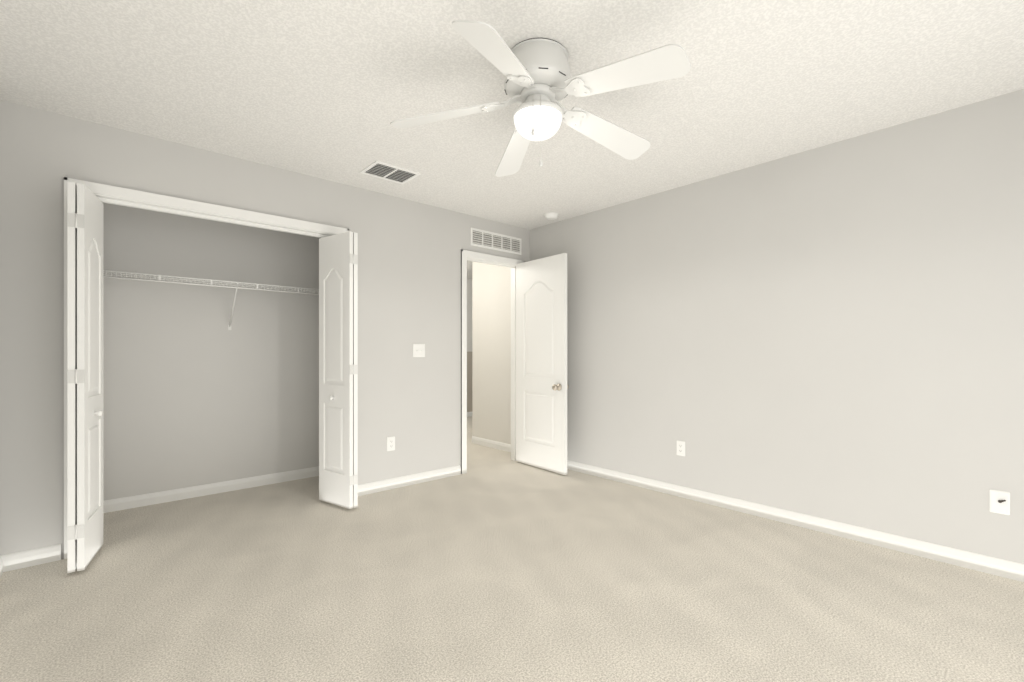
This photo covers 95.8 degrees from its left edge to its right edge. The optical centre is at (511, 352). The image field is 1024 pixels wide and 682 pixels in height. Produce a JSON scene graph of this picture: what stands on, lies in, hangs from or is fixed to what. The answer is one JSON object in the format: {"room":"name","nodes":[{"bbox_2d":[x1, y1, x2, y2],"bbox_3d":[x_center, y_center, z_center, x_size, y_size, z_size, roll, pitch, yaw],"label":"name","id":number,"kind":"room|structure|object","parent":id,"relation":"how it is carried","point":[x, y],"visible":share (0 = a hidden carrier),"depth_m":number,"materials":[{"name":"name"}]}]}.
{"room":"empty bedroom","nodes":[
{"label":"empty bedroom","id":0,"kind":"room"},
{"bbox_2d":[103,203,319,500],"bbox_3d":[-2.395,-0.087,3.785,2.475,2.435,0.115,0,0,-42],"label":"wall","id":1,"kind":"structure","parent":0,"point":[196,392],"depth_m":3.65,"materials":[{"name":"paint"}]},
{"bbox_2d":[103,270,318,329],"bbox_3d":[-2.220,-0.367,3.654,2.162,0.364,0.313,0,0,-42],"label":"closet shelf","id":2,"kind":"object","parent":1,"relation":"attached to","point":[123,275],"visible":0.62,"depth_m":3.49,"materials":[{"name":"white metal"}]},
{"bbox_2d":[103,466,318,512],"bbox_3d":[-2.320,1.087,3.765,2.160,0.085,0.014,0,0,-42],"label":"baseboard","id":3,"kind":"structure","parent":1,"relation":"attached to","point":[129,502],"depth_m":3.66,"materials":[{"name":"white wood"}]},
{"bbox_2d":[0,100,529,558],"bbox_3d":[-1.276,-0.087,3.677,4.000,2.435,0.115,0,0,-42],"label":"wall","id":4,"kind":"structure","parent":0,"point":[409,273],"depth_m":2.99,"materials":[{"name":"paint"}]},
{"bbox_2d":[0,554,7,577],"bbox_3d":[-1.209,1.087,0.793,0.014,0.085,4.274,0,0,-42],"label":"baseboard","id":5,"kind":"structure","parent":4,"relation":"attached to","point":[3,558],"depth_m":2.38,"materials":[{"name":"white wood"}]},
{"bbox_2d":[20,549,35,563],"bbox_3d":[-2.877,1.087,2.778,0.014,0.085,0.681,0,0,-42],"label":"baseboard","id":6,"kind":"structure","parent":4,"relation":"attached to","point":[26,557],"depth_m":2.44,"materials":[{"name":"white wood"}]},
{"bbox_2d":[67,182,102,572],"bbox_3d":[-2.298,0.128,2.517,0.110,2.003,0.391,0,0,-34],"label":"bifold door","id":7,"kind":"structure","parent":4,"relation":"in","point":[84,374],"depth_m":2.37,"materials":[{"name":"white wood"}]},
{"bbox_2d":[64,177,348,558],"bbox_3d":[-1.906,0.085,3.114,1.592,2.091,0.145,0,0,-42],"label":"trim","id":8,"kind":"structure","parent":4,"relation":"attached to","point":[118,192],"depth_m":2.76,"materials":[{"name":"white wood"}]},
{"bbox_2d":[93,193,334,237],"bbox_3d":[-1.906,0.107,3.114,1.500,2.045,0.117,0,0,-42],"label":"door frame","id":9,"kind":"structure","parent":4,"relation":"attached to","point":[170,209],"depth_m":3.00,"materials":[{"name":"white wood"}]},
{"bbox_2d":[319,231,357,508],"bbox_3d":[-1.289,0.128,3.419,0.134,2.003,0.392,0,0,-45],"label":"bifold door","id":10,"kind":"structure","parent":4,"relation":"in","point":[338,369],"depth_m":3.35,"materials":[{"name":"white wood"}]},
{"bbox_2d":[387,436,394,450],"bbox_3d":[-1.003,0.755,3.839,0.072,0.116,0.008,0,0,-42],"label":"electrical outlet","id":11,"kind":"object","parent":4,"relation":"attached to","point":[390,443],"visible":1,"depth_m":3.84,"materials":[{"name":"white plastic"}]},
{"bbox_2d":[358,465,460,495],"bbox_3d":[-0.870,1.087,3.953,1.046,0.085,0.014,0,0,-42],"label":"baseboard","id":12,"kind":"structure","parent":4,"relation":"attached to","point":[383,485],"depth_m":3.93,"materials":[{"name":"white wood"}]},
{"bbox_2d":[413,344,424,356],"bbox_3d":[-0.802,-0.020,4.012,0.116,0.116,0.017,0,0,-42],"label":"switch plate","id":13,"kind":"object","parent":4,"relation":"attached to","point":[418,350],"visible":1,"depth_m":4.01,"materials":[{"name":"white plastic"}]},
{"bbox_2d":[467,257,515,460],"bbox_3d":[-0.219,0.107,4.622,0.701,2.045,0.117,0,0,-42],"label":"door frame","id":14,"kind":"structure","parent":4,"relation":"attached to","point":[513,362],"depth_m":4.84,"materials":[{"name":"white wood"}]},
{"bbox_2d":[461,250,523,473],"bbox_3d":[-0.219,0.085,4.622,0.793,2.091,0.145,0,0,-42],"label":"trim","id":15,"kind":"structure","parent":4,"relation":"attached to","point":[465,254],"depth_m":4.33,"materials":[{"name":"white wood"}]},
{"bbox_2d":[470,227,520,254],"bbox_3d":[-0.147,-1.104,4.601,0.655,0.168,0.012,0,0,-42],"label":"air vent","id":16,"kind":"object","parent":4,"relation":"in","point":[492,240],"visible":1,"depth_m":4.58,"materials":[{"name":"white plastic"}]},
{"bbox_2d":[516,253,568,474],"bbox_3d":[0.262,0.103,4.501,0.187,2.030,0.708,0,0,-42],"label":"entry door","id":17,"kind":"structure","parent":4,"relation":"in","point":[542,386],"depth_m":4.46,"materials":[{"name":"white wood"}]},
{"bbox_2d":[467,279,471,411],"bbox_3d":[-1.763,-0.087,7.354,3.225,2.435,0.115,0,0,-42],"label":"wall","id":18,"kind":"structure","parent":0,"point":[469,315],"depth_m":8.18,"materials":[{"name":"paint"}]},
{"bbox_2d":[472,262,475,436],"bbox_3d":[0.175,-0.087,6.330,1.700,2.435,0.115,0,0,-42],"label":"wall","id":19,"kind":"structure","parent":0,"point":[473,263],"depth_m":5.77,"materials":[{"name":"paint"}]},
{"bbox_2d":[476,262,510,443],"bbox_3d":[-0.070,-0.087,5.415,0.115,2.435,0.870,0,0,-42],"label":"wall","id":20,"kind":"structure","parent":0,"point":[491,352],"depth_m":5.50,"materials":[{"name":"paint"}]},
{"bbox_2d":[472,436,510,451],"bbox_3d":[-0.188,1.087,5.451,0.014,0.085,0.943,0,0,-42],"label":"baseboard","id":21,"kind":"structure","parent":20,"relation":"attached to","point":[476,440],"depth_m":5.50,"materials":[{"name":"white wood"}]},
{"bbox_2d":[0,417,1023,681],"bbox_3d":[-0.235,1.180,3.653,5.880,0.100,7.840,0,0,-42],"label":"floor","id":22,"kind":"structure","parent":0,"point":[494,565],"depth_m":2.14,"materials":[{"name":"beige carpet"}]},
{"bbox_2d":[0,0,1023,278],"bbox_3d":[-0.235,-1.355,3.653,5.880,0.100,7.840,0,0,-42],"label":"ceiling","id":23,"kind":"structure","parent":0,"point":[330,90],"depth_m":2.21,"materials":[{"name":"paint"}]},
{"bbox_2d":[360,161,420,183],"bbox_3d":[-0.882,-1.299,3.353,0.345,0.012,0.265,0,0,-42],"label":"ceiling vent","id":24,"kind":"object","parent":23,"relation":"in","point":[385,171],"visible":1,"depth_m":3.35,"materials":[{"name":"white plastic"}]},
{"bbox_2d":[390,20,690,176],"bbox_3d":[0.151,-1.040,2.037,1.266,0.529,1.256,0,0,-42],"label":"fan","id":25,"kind":"object","parent":23,"relation":"hanging from","point":[540,82],"visible":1,"depth_m":1.94,"materials":[{"name":"white plastic"}]},
{"bbox_2d":[544,212,558,219],"bbox_3d":[0.372,-1.286,4.370,0.140,0.038,0.140,0,0,-42],"label":"smoke detector","id":26,"kind":"object","parent":23,"relation":"attached to","point":[551,216],"visible":1,"depth_m":4.33,"materials":[{"name":"white plastic"}]},
{"bbox_2d":[530,89,1023,563],"bbox_3d":[1.696,-0.087,3.310,0.120,2.435,4.394,0,0,-42],"label":"wall","id":27,"kind":"structure","parent":0,"point":[834,331],"depth_m":2.89,"materials":[{"name":"paint"}]},
{"bbox_2d":[677,440,684,455],"bbox_3d":[1.324,0.750,3.629,0.008,0.116,0.072,0,0,-42],"label":"electrical outlet","id":28,"kind":"object","parent":27,"relation":"attached to","point":[680,448],"visible":1,"depth_m":3.62,"materials":[{"name":"white plastic"}]},
{"bbox_2d":[567,460,1023,581],"bbox_3d":[1.596,1.087,3.301,0.040,0.085,4.274,0,0,-42],"label":"baseboard","id":29,"kind":"structure","parent":27,"relation":"attached to","point":[924,549],"depth_m":2.87,"materials":[{"name":"white wood"}]},
{"bbox_2d":[989,489,1009,514],"bbox_3d":[2.463,0.758,2.337,0.032,0.116,0.072,0,0,-42],"label":"outlet","id":30,"kind":"object","parent":27,"relation":"attached to","point":[999,502],"visible":1,"depth_m":2.34,"materials":[{"name":"white plastic"}]}
]}

